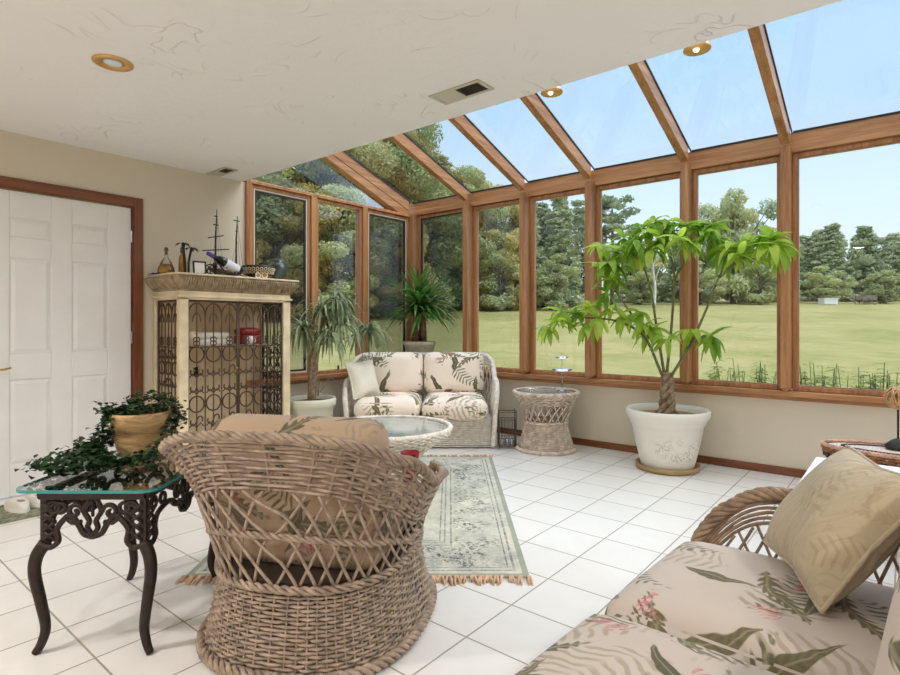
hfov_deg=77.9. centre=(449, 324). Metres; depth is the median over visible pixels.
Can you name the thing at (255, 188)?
window
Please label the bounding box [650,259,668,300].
broad tree
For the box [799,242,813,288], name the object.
broad tree
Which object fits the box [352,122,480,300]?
broad tree
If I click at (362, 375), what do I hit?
throw pillow
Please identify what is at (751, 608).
seat cushion
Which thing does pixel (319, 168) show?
broad tree
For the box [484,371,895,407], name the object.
trim
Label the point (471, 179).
broad tree
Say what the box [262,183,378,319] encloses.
broad tree
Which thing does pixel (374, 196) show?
beam
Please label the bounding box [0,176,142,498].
door
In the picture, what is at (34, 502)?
shoe
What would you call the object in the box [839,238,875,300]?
pine tree
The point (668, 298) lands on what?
pine tree
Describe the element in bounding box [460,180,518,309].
broad tree
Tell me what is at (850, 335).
lawn
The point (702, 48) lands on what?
recessed light
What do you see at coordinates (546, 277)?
broad tree
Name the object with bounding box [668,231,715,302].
broad tree
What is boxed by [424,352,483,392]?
cushion
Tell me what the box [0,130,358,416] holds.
wall
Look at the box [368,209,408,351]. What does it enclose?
window
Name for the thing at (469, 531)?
area rug
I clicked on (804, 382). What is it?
plant
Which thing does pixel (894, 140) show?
window
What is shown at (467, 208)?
trim
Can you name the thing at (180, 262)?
bottle
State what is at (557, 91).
recessed light
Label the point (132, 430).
pot
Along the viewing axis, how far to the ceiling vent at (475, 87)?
3.03 m
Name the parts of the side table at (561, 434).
glass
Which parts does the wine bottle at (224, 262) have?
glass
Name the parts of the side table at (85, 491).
leg, corner post, rail, glass, leg, corner post, leg, leg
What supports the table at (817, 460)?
on the floor
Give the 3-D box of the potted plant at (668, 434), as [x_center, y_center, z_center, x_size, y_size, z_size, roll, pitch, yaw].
[1.643,0.142,4.392,1.974,2.016,0.817,0,0,39]
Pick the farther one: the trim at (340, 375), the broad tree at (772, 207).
the broad tree at (772, 207)
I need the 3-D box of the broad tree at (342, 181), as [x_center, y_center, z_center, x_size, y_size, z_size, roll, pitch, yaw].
[-4.758,-6.042,31.932,6.788,12.164,6.854,0,0,-38]
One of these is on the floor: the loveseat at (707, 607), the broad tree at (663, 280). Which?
the loveseat at (707, 607)
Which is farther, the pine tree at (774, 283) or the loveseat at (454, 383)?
the pine tree at (774, 283)
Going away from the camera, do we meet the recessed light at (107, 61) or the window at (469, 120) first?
the recessed light at (107, 61)
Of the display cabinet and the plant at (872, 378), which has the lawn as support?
the plant at (872, 378)
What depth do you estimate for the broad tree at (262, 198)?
25.61 m
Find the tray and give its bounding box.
[819,439,899,466]
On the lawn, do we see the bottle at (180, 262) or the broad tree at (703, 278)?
the broad tree at (703, 278)
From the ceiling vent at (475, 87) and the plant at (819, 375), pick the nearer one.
the ceiling vent at (475, 87)
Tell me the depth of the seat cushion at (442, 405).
5.12 m
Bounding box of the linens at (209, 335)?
[197,332,228,338]
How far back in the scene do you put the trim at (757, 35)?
3.64 m
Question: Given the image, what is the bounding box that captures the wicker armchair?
[158,413,448,674]
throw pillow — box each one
[345,360,379,399]
[762,444,899,614]
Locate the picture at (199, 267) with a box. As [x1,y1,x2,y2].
[194,262,204,272]
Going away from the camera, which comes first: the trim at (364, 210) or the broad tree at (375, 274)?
the trim at (364, 210)
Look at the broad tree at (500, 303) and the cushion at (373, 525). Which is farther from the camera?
the broad tree at (500, 303)
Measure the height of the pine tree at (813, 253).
7.050 m
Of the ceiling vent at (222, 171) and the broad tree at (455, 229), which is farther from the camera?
the broad tree at (455, 229)
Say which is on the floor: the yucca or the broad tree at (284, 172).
the yucca
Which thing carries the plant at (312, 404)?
on the floor
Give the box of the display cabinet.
[145,272,298,445]
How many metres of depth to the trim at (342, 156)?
6.13 m
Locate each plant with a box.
[275,289,394,416]
[703,360,739,380]
[708,368,750,381]
[726,358,776,382]
[750,368,776,383]
[799,361,845,386]
[799,367,831,386]
[813,375,860,387]
[830,367,885,388]
[853,362,899,389]
[866,371,896,389]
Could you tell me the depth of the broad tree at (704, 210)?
48.52 m
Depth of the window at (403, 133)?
5.78 m
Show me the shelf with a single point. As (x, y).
(170, 343)
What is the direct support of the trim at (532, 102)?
attached to the ceiling
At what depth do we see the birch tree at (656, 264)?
41.88 m
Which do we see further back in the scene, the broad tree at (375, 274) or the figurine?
the broad tree at (375, 274)
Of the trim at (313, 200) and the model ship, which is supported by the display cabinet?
the model ship
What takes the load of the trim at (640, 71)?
attached to the ceiling
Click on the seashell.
(192, 334)
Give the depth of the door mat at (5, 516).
3.32 m
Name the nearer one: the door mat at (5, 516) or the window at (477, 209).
the door mat at (5, 516)
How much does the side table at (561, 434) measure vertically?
0.551 m
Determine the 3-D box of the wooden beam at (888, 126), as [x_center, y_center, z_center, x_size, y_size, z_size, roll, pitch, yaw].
[2.198,-1.363,4.572,6.990,0.146,0.140,0,0,39]
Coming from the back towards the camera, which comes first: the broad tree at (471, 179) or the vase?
the broad tree at (471, 179)
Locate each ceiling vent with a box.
[206,167,237,176]
[429,79,493,104]
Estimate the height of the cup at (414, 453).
0.132 m
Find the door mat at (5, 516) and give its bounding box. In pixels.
[0,505,68,523]
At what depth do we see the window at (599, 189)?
5.16 m
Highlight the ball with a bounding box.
[883,386,899,449]
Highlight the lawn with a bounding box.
[265,291,899,389]
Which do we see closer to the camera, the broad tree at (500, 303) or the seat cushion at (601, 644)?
the seat cushion at (601, 644)
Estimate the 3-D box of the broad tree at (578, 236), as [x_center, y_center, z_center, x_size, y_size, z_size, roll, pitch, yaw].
[10.117,-5.472,43.724,5.096,8.461,5.217,0,0,-8]
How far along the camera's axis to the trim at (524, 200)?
5.60 m
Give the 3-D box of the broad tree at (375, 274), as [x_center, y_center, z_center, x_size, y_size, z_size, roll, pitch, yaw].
[-2.813,-2.966,28.741,4.607,5.357,3.897,0,0,6]
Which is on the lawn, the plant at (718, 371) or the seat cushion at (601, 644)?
the plant at (718, 371)
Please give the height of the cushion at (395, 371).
0.419 m
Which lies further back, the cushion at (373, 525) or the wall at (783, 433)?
the wall at (783, 433)
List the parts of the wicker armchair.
seat frame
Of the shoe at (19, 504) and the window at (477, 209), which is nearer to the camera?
the shoe at (19, 504)
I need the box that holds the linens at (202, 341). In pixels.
[189,339,232,345]
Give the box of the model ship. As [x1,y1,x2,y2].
[202,210,242,275]
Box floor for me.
[0,433,899,674]
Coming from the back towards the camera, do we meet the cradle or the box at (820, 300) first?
the box at (820, 300)
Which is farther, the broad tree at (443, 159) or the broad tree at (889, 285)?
the broad tree at (889, 285)
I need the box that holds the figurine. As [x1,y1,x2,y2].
[175,242,198,272]
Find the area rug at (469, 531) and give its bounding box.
[175,454,532,585]
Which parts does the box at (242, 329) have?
lid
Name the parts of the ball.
stem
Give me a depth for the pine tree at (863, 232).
53.21 m
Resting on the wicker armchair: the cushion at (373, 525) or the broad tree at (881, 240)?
the cushion at (373, 525)
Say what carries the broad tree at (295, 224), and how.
on the lawn
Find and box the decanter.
[157,247,174,273]
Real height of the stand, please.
0.350 m
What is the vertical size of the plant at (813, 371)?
0.933 m
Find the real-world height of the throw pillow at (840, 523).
0.311 m
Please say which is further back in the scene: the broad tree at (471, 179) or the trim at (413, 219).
the broad tree at (471, 179)
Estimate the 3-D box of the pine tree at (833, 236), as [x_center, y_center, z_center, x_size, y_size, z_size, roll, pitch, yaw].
[36.344,-5.899,53.058,4.825,7.615,4.712,0,0,-28]
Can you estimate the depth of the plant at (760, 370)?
5.95 m
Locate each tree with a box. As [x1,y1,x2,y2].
[251,175,346,320]
[255,161,327,317]
[256,140,390,318]
[258,170,347,317]
[259,167,294,265]
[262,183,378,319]
[318,130,462,317]
[332,143,385,316]
[349,224,438,306]
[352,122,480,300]
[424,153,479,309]
[444,165,509,308]
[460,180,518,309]
[479,184,518,309]
[479,253,518,310]
[508,203,555,305]
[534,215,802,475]
[536,201,570,305]
[536,253,581,310]
[537,196,584,305]
[568,207,609,305]
[570,194,626,268]
[602,194,646,304]
[609,250,652,302]
[619,271,658,304]
[636,254,670,298]
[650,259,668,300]
[652,240,665,306]
[656,251,679,301]
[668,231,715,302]
[671,260,727,304]
[674,202,751,302]
[699,187,775,303]
[735,198,776,302]
[739,262,776,304]
[761,227,806,301]
[799,229,850,300]
[799,235,819,298]
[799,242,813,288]
[802,266,857,302]
[807,222,861,300]
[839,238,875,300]
[849,225,898,299]
[858,270,899,303]
[872,232,899,291]
[878,233,899,299]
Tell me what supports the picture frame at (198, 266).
on the display cabinet
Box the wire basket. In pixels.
[497,408,516,446]
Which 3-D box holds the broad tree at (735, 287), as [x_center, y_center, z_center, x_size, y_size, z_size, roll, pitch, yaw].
[24.538,-6.644,48.278,5.546,9.753,6.100,0,0,-9]
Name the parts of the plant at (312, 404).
pot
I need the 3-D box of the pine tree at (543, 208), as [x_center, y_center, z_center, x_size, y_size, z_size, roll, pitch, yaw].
[7.265,-5.415,43.296,4.887,8.042,4.894,0,0,-3]
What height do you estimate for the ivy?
0.295 m
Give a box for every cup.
[247,336,255,344]
[400,449,419,482]
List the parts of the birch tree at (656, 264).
crown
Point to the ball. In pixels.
(894, 444)
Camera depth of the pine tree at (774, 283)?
50.44 m
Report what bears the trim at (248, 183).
attached to the wall at (180, 205)
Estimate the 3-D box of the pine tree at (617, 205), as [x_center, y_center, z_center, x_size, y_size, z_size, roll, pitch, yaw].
[10.953,-5.624,41.833,4.618,8.615,4.977,0,0,14]
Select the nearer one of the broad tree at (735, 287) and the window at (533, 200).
the window at (533, 200)
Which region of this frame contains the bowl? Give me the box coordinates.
[241,265,275,277]
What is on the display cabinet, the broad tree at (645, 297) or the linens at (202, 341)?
the linens at (202, 341)
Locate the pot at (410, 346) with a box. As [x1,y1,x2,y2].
[403,341,435,366]
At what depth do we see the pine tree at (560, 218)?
40.34 m
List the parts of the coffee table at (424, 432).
glass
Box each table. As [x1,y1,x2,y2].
[16,446,216,655]
[353,415,452,482]
[512,386,579,455]
[798,457,899,483]
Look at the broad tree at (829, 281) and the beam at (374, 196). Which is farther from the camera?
the broad tree at (829, 281)
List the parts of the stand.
stem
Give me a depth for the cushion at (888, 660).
0.66 m
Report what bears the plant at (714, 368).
on the lawn
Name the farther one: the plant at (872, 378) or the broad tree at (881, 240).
the broad tree at (881, 240)
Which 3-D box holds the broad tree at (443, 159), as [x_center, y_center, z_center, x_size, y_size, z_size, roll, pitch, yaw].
[-1.246,-6.139,36.544,6.807,10.446,7.377,0,0,18]
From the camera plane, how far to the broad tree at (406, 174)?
29.04 m
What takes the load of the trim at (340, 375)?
attached to the wall at (180, 205)
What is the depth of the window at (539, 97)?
4.85 m
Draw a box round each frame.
[192,261,206,273]
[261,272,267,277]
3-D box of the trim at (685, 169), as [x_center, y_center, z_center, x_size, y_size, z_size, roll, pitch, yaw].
[1.997,-0.412,4.675,0.062,1.825,0.195,0,0,39]
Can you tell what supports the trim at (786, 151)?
attached to the wall at (783, 433)
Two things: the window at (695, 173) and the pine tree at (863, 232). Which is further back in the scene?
the pine tree at (863, 232)
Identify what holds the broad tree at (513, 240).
on the lawn
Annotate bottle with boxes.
[178,247,186,271]
[206,251,242,274]
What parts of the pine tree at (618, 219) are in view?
crown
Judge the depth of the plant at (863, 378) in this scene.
5.01 m
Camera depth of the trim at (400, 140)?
5.57 m
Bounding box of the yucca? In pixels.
[379,258,464,398]
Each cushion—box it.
[210,413,390,538]
[221,478,423,569]
[354,392,422,416]
[364,352,422,392]
[421,392,487,419]
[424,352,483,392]
[515,614,777,674]
[604,541,894,674]
[874,573,899,674]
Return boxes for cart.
[855,295,877,304]
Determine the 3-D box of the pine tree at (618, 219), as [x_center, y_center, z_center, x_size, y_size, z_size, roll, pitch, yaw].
[12.977,-5.837,43.784,4.782,8.733,5.693,0,0,2]
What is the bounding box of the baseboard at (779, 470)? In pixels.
[500,427,806,477]
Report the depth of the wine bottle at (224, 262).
4.44 m
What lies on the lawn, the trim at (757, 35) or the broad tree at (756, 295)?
the broad tree at (756, 295)
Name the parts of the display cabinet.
panel, carved crown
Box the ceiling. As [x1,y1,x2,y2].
[0,0,841,181]
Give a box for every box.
[234,327,259,343]
[817,298,838,303]
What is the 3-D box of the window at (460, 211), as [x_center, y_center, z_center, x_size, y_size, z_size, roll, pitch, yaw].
[-0.065,-0.394,6.421,0.755,1.789,0.065,0,0,39]
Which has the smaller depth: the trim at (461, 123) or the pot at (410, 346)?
the trim at (461, 123)
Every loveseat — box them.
[342,352,499,447]
[515,486,899,674]
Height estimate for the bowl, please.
0.114 m
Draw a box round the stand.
[552,356,572,391]
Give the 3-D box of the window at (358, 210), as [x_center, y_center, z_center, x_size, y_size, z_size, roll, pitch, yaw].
[-1.173,-0.382,5.823,0.068,1.766,0.607,0,0,39]
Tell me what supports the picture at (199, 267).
attached to the picture frame at (198, 266)
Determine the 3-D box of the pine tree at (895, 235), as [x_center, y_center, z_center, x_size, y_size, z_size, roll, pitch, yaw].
[43.822,-5.643,55.049,5.084,6.819,4.812,0,0,-29]
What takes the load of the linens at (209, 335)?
on the linens at (202, 341)
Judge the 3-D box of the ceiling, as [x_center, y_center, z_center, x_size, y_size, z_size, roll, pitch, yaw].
[-1.056,-1.769,0.580,7.170,1.002,5.760,0,0,39]
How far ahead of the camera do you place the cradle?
4.39 m
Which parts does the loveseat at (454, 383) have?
seat frame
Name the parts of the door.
raised panel, raised panel, raised panel, casing, raised panel, raised panel, raised panel, casing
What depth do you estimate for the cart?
45.57 m
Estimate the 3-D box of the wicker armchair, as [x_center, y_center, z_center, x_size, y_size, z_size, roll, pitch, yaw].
[-0.494,0.738,2.216,1.002,0.816,0.991,0,0,12]
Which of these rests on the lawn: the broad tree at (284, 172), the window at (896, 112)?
the broad tree at (284, 172)
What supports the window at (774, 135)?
attached to the ceiling
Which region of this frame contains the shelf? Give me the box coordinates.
[170,343,276,348]
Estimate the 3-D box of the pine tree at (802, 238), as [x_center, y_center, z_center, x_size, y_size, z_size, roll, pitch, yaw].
[34.732,-5.546,54.954,4.672,6.621,4.936,0,0,-27]
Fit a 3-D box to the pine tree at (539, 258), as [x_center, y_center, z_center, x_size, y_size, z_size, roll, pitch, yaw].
[5.262,-5.525,40.031,4.656,8.894,4.768,0,0,28]
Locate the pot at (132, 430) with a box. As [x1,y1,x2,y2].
[109,407,171,457]
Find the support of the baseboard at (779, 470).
attached to the wall at (783, 433)
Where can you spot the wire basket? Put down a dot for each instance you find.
(514, 412)
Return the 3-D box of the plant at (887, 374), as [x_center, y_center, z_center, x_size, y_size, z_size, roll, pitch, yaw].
[3.866,0.851,4.907,0.391,0.878,0.370,0,0,23]
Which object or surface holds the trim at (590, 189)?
attached to the wall at (783, 433)
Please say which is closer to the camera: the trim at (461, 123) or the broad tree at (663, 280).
the trim at (461, 123)
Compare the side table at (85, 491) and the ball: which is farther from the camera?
the ball
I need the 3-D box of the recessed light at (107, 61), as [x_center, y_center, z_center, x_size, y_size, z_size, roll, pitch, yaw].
[-1.632,-1.262,2.696,0.176,0.012,0.176,0,0,39]
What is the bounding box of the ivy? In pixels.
[14,390,190,478]
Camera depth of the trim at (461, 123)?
5.11 m
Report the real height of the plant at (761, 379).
0.856 m
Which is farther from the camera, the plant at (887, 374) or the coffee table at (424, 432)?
the plant at (887, 374)
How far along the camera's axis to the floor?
2.52 m
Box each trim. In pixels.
[243,179,409,293]
[247,372,348,385]
[310,196,316,352]
[332,151,408,210]
[355,207,367,360]
[389,133,466,200]
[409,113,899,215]
[409,214,417,340]
[448,115,524,190]
[463,202,472,351]
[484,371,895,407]
[519,192,530,373]
[520,93,590,178]
[585,180,595,377]
[628,61,687,161]
[680,163,691,384]
[747,25,789,143]
[780,146,791,390]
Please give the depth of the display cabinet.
4.49 m
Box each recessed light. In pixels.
[91,54,133,71]
[541,86,562,97]
[683,41,711,55]
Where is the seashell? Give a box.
[189,331,200,345]
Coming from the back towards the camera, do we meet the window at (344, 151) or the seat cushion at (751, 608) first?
the window at (344, 151)
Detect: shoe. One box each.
[4,496,29,512]
[25,494,39,507]
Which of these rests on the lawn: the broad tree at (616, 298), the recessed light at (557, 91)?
the broad tree at (616, 298)
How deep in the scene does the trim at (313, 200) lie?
5.51 m
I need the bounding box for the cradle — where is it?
[204,263,245,276]
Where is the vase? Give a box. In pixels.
[271,260,286,278]
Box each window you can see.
[252,184,309,378]
[317,198,361,373]
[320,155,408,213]
[344,151,455,203]
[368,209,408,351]
[403,133,512,192]
[418,209,462,284]
[464,115,578,182]
[473,200,520,372]
[530,189,585,376]
[535,93,675,170]
[596,173,681,382]
[644,60,777,151]
[692,156,781,389]
[763,24,899,133]
[792,136,899,396]
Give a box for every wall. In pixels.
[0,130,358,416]
[426,378,899,469]
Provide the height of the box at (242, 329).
0.143 m
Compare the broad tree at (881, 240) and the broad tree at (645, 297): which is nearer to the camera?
the broad tree at (645, 297)
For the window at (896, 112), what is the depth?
3.89 m
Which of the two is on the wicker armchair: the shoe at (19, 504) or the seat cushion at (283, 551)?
the seat cushion at (283, 551)

